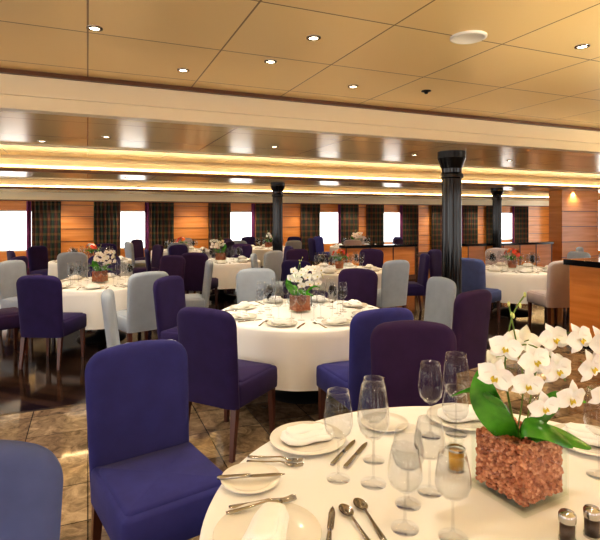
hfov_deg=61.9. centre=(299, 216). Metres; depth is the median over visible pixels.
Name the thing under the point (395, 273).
dining chair
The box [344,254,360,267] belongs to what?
place settings
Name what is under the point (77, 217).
wall
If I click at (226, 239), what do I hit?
dining chair
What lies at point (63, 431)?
floor
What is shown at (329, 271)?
place settings
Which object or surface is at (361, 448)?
knife
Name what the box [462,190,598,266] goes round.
wall
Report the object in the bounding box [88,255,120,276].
dining chair
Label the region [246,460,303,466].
fork
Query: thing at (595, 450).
dinner plate
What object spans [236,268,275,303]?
dining chair
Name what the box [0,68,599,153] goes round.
ceiling beam
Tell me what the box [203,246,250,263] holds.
place settings
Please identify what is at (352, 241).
dining chair
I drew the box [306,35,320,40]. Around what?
recessed light
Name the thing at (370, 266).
place settings
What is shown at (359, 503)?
spoon
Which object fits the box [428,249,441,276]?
dining chair
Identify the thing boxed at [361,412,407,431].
bread plate
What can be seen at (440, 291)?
dining chair
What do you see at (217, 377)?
dining chair
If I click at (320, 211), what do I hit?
window
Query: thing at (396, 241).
dining chair
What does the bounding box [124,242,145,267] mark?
dining chair
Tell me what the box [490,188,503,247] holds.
column
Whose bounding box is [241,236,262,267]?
dining chair
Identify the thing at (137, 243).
dining chair
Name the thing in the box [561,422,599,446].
folded napkin
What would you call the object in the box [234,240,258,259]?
dining chair
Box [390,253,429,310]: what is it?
dining chair
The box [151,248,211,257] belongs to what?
round dining table
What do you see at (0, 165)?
light strips
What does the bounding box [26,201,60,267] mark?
window curtain
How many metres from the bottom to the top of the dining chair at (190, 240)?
1.022 m
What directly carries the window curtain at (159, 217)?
hanging from the wall at (77, 217)
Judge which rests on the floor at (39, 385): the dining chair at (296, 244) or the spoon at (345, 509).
the dining chair at (296, 244)
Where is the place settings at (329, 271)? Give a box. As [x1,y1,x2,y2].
[314,254,338,273]
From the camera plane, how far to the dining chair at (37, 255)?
10.70 m
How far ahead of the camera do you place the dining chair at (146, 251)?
9.49 m
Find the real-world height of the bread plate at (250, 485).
0.021 m
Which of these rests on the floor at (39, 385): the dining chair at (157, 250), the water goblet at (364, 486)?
the dining chair at (157, 250)
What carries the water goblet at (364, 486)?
on the round dining table at (486, 513)
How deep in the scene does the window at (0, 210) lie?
15.73 m
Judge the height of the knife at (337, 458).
0.010 m
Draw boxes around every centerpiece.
[82,243,98,258]
[87,245,115,281]
[175,237,187,242]
[210,237,226,259]
[265,232,271,246]
[285,257,323,311]
[329,248,348,268]
[351,230,362,239]
[451,292,599,506]
[501,248,522,267]
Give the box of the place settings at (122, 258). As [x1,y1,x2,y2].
[54,247,127,262]
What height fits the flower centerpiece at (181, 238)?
0.354 m
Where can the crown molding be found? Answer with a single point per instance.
(4, 196)
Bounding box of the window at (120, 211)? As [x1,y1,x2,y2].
[120,211,144,248]
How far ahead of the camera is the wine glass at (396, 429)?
1.54 m
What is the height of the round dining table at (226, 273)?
0.750 m
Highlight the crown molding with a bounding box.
[0,192,548,206]
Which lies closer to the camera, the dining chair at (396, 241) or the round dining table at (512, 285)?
the round dining table at (512, 285)
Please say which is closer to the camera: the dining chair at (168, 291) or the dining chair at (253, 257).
the dining chair at (168, 291)
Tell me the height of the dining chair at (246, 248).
1.022 m
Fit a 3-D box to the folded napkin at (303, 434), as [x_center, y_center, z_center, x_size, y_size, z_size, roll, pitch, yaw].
[0.030,0.854,1.980,0.218,0.063,0.116,0,0,-17]
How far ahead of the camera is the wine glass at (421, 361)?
2.03 m
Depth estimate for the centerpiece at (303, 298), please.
4.64 m
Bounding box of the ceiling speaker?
[450,30,486,43]
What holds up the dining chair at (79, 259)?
on the floor at (39, 385)
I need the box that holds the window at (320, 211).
[320,211,337,243]
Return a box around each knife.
[217,473,284,479]
[326,506,334,539]
[330,440,354,465]
[343,442,366,468]
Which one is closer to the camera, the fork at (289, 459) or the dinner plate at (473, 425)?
the fork at (289, 459)
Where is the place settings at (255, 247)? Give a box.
[251,244,284,248]
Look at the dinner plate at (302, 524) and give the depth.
1.43 m
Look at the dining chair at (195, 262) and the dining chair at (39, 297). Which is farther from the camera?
the dining chair at (195, 262)
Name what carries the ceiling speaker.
attached to the ceiling
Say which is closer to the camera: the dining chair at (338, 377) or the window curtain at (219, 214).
the dining chair at (338, 377)
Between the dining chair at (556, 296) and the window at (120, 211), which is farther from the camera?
the window at (120, 211)
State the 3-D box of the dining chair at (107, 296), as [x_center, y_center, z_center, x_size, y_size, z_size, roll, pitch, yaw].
[-1.369,1.129,4.308,0.640,1.022,0.504,0,0,-18]
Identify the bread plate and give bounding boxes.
[221,462,280,493]
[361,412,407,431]
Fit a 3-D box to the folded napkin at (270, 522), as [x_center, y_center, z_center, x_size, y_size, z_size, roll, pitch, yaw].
[-0.090,0.854,1.385,0.116,0.063,0.218,0,0,10]
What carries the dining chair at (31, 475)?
on the floor at (63, 431)
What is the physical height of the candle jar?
0.105 m
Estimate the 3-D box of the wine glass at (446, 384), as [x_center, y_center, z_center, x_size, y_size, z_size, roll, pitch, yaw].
[0.600,0.772,1.930,0.100,0.235,0.100,0,0,0]
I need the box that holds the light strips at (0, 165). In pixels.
[0,165,599,196]
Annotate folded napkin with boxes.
[241,502,288,539]
[280,423,333,445]
[437,404,479,422]
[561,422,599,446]
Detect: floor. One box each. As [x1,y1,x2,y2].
[0,255,568,413]
[0,345,599,539]
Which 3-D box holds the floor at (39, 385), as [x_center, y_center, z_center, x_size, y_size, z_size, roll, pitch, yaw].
[1.707,1.690,13.126,29.400,0.100,13.270,0,0,-23]
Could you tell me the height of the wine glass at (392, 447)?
0.235 m
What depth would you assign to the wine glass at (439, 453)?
1.39 m
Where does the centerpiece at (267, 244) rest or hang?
on the round dining table at (260, 253)
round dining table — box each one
[48,258,132,276]
[61,276,128,343]
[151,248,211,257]
[199,406,599,539]
[208,258,260,299]
[222,299,379,403]
[252,246,284,265]
[312,265,381,299]
[329,246,340,262]
[485,265,546,315]
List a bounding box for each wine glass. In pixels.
[324,389,352,482]
[360,376,387,463]
[387,442,422,535]
[392,423,424,510]
[414,415,445,497]
[418,361,442,439]
[434,446,471,539]
[442,384,468,448]
[583,385,599,478]
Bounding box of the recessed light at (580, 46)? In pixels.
[574,44,589,48]
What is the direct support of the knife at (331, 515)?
on the round dining table at (486, 513)
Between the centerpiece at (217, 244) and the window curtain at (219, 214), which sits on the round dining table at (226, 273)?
the centerpiece at (217, 244)
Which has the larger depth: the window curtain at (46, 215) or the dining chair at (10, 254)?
the window curtain at (46, 215)
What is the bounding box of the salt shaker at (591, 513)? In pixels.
[583,504,599,539]
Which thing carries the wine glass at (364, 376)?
on the round dining table at (486, 513)
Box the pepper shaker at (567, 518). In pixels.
[558,508,576,539]
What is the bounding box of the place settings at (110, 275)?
[60,262,133,289]
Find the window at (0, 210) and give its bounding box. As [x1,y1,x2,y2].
[0,210,31,251]
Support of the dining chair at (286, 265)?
on the floor at (39, 385)
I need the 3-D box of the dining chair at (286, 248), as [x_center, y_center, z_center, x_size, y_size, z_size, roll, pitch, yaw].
[-0.482,1.129,10.608,0.640,1.022,0.504,0,0,-20]
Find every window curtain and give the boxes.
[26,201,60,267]
[94,202,173,256]
[208,203,272,255]
[300,204,358,257]
[366,205,418,253]
[432,206,477,251]
[486,206,527,242]
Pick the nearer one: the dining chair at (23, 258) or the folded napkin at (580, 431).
the folded napkin at (580, 431)
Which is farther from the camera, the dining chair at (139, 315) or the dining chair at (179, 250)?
the dining chair at (179, 250)
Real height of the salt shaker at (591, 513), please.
0.080 m
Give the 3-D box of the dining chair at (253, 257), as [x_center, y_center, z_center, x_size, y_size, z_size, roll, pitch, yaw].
[-0.520,1.129,8.500,0.640,1.022,0.504,0,0,0]
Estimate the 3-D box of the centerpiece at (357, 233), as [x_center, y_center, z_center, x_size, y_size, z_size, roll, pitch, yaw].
[1.725,0.636,15.201,0.363,0.507,0.260,0,0,-1]
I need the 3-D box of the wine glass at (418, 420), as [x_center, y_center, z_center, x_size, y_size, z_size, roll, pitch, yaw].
[0.420,0.772,1.620,0.100,0.235,0.100,0,0,0]
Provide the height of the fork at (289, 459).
0.014 m
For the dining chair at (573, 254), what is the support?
on the floor at (39, 385)
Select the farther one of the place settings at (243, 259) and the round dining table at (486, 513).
the place settings at (243, 259)
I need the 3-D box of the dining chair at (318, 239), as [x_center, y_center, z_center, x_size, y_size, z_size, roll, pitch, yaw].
[0.785,1.129,15.962,0.640,1.022,0.504,0,0,40]
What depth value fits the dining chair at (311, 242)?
14.59 m
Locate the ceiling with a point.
(528, 66)
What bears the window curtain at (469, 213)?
hanging from the wall at (77, 217)
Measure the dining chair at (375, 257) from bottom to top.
1.022 m
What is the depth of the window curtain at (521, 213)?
23.77 m
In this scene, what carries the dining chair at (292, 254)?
on the floor at (39, 385)
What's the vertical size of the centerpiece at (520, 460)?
0.634 m
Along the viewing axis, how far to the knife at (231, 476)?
1.66 m
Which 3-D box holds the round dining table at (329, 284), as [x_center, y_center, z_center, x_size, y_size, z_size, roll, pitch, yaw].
[0.678,1.265,8.503,1.616,0.750,1.628,0,0,-30]
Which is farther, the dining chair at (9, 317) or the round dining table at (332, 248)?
the round dining table at (332, 248)
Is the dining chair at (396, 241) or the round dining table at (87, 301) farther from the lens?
the dining chair at (396, 241)
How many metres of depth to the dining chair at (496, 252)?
9.99 m
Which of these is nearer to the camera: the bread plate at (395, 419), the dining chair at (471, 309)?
the bread plate at (395, 419)
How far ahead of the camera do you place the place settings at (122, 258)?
10.32 m
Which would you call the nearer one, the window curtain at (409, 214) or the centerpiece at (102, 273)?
the centerpiece at (102, 273)
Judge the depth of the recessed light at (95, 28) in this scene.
2.79 m
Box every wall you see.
[0,201,548,261]
[339,244,417,278]
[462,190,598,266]
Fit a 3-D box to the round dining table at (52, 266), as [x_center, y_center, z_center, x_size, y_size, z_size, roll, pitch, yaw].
[-4.302,1.265,10.308,1.628,0.750,1.616,0,0,-21]
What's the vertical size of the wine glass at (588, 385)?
0.300 m
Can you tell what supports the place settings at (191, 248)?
on the round dining table at (165, 252)
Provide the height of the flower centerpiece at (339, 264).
0.354 m
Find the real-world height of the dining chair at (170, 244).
1.022 m
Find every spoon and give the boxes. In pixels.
[338,503,369,539]
[353,498,386,539]
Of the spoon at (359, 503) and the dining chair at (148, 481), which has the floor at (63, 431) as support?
the dining chair at (148, 481)
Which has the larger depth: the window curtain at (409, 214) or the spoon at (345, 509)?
the window curtain at (409, 214)
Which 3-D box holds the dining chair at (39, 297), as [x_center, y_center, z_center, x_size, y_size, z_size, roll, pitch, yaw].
[-2.783,1.129,5.620,0.504,1.022,0.640,0,0,4]
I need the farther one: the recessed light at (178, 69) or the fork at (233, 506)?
the recessed light at (178, 69)
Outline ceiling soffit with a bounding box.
[0,111,599,200]
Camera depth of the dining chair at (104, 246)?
11.70 m
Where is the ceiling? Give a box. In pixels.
[0,0,599,127]
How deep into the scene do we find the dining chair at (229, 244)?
12.91 m
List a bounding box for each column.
[270,182,284,280]
[437,150,465,296]
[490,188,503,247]
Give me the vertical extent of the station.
1.100 m
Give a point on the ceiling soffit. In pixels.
(15, 127)
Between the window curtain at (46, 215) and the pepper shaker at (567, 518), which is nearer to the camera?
the pepper shaker at (567, 518)
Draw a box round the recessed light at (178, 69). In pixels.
[177,68,188,71]
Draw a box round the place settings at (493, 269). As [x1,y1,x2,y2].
[485,253,547,272]
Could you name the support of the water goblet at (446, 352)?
on the round dining table at (486, 513)
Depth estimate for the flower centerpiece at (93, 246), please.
10.27 m
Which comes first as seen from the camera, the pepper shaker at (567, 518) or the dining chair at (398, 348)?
the pepper shaker at (567, 518)
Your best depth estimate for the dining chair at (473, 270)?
7.53 m
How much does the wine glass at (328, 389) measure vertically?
0.300 m
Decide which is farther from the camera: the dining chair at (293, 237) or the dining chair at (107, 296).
the dining chair at (293, 237)
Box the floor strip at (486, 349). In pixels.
[0,349,489,415]
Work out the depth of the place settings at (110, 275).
6.43 m
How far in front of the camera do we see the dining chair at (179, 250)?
11.09 m
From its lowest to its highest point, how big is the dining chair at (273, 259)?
1.022 m
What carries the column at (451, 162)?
on the floor at (39, 385)
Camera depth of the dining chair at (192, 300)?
6.94 m
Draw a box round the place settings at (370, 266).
[362,264,381,271]
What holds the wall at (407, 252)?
on the floor at (39, 385)
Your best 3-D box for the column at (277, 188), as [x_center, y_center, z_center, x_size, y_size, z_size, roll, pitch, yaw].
[-0.510,0.430,11.400,0.380,2.420,0.380,0,0,0]
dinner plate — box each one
[213,500,321,539]
[270,421,345,454]
[427,403,483,430]
[554,423,599,456]
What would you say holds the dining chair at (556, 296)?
on the floor at (39, 385)
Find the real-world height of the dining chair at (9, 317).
1.022 m
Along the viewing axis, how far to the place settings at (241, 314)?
4.45 m
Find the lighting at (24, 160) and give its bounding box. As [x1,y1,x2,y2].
[0,142,599,199]
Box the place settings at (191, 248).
[163,240,206,251]
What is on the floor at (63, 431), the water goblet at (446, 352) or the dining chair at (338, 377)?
the dining chair at (338, 377)
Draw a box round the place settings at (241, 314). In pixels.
[225,278,372,328]
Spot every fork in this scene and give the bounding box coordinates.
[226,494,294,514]
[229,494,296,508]
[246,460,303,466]
[248,455,303,461]
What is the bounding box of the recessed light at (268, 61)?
[264,59,276,63]
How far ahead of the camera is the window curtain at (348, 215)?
19.73 m
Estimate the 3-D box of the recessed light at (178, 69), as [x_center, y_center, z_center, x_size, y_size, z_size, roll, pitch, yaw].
[-0.840,-1.056,3.600,0.086,0.008,0.086,0,0,0]
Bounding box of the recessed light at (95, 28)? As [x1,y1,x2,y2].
[86,25,102,31]
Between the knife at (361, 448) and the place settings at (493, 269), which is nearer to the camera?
the knife at (361, 448)
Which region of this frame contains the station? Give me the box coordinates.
[563,257,599,350]
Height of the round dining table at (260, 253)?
0.750 m
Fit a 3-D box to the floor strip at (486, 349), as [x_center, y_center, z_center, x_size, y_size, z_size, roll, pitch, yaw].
[4.300,1.639,7.018,29.400,0.002,0.047,0,0,-23]
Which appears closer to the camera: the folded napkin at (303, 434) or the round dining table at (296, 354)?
the folded napkin at (303, 434)
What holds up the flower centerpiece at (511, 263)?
on the round dining table at (512, 285)
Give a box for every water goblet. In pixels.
[357,382,389,488]
[442,352,469,437]
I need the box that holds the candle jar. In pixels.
[447,444,465,470]
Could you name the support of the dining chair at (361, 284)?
on the floor at (39, 385)
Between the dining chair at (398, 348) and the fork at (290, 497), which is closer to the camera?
the fork at (290, 497)
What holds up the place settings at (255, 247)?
on the round dining table at (260, 253)
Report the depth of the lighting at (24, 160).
11.08 m
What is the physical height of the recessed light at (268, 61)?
0.008 m
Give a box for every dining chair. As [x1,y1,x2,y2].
[0,260,26,334]
[0,307,28,354]
[0,439,62,539]
[7,250,41,274]
[10,256,27,270]
[16,275,86,369]
[28,246,47,274]
[57,252,86,279]
[85,340,222,539]
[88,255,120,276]
[94,243,116,255]
[101,289,175,347]
[116,271,168,342]
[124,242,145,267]
[131,239,150,260]
[132,244,163,273]
[144,249,151,271]
[153,276,185,341]
[159,255,184,280]
[167,243,188,254]
[169,245,201,291]
[175,238,192,245]
[177,307,276,462]
[182,252,217,305]
[185,260,212,307]
[211,238,231,257]
[224,241,233,257]
[225,244,251,290]
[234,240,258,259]
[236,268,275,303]
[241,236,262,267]
[250,253,283,295]
[263,250,282,280]
[281,246,293,279]
[281,260,328,298]
[285,240,301,248]
[286,249,308,261]
[287,236,300,240]
[308,238,332,265]
[313,236,329,265]
[316,307,413,419]
[338,268,377,306]
[344,239,361,244]
[353,236,365,244]
[359,249,383,267]
[370,320,456,408]
[376,260,409,308]
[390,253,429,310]
[394,239,402,243]
[424,277,456,328]
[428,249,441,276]
[452,289,491,402]
[462,258,500,322]
[485,248,511,264]
[527,261,568,325]
[563,251,590,311]
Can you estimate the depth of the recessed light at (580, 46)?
3.09 m
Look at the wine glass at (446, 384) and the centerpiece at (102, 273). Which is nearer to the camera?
the wine glass at (446, 384)
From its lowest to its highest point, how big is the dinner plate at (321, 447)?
0.021 m
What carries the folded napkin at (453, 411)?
on the dinner plate at (473, 425)
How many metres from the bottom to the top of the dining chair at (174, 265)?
1.022 m
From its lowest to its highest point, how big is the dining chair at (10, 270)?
1.022 m
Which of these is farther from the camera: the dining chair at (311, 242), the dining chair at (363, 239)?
the dining chair at (363, 239)

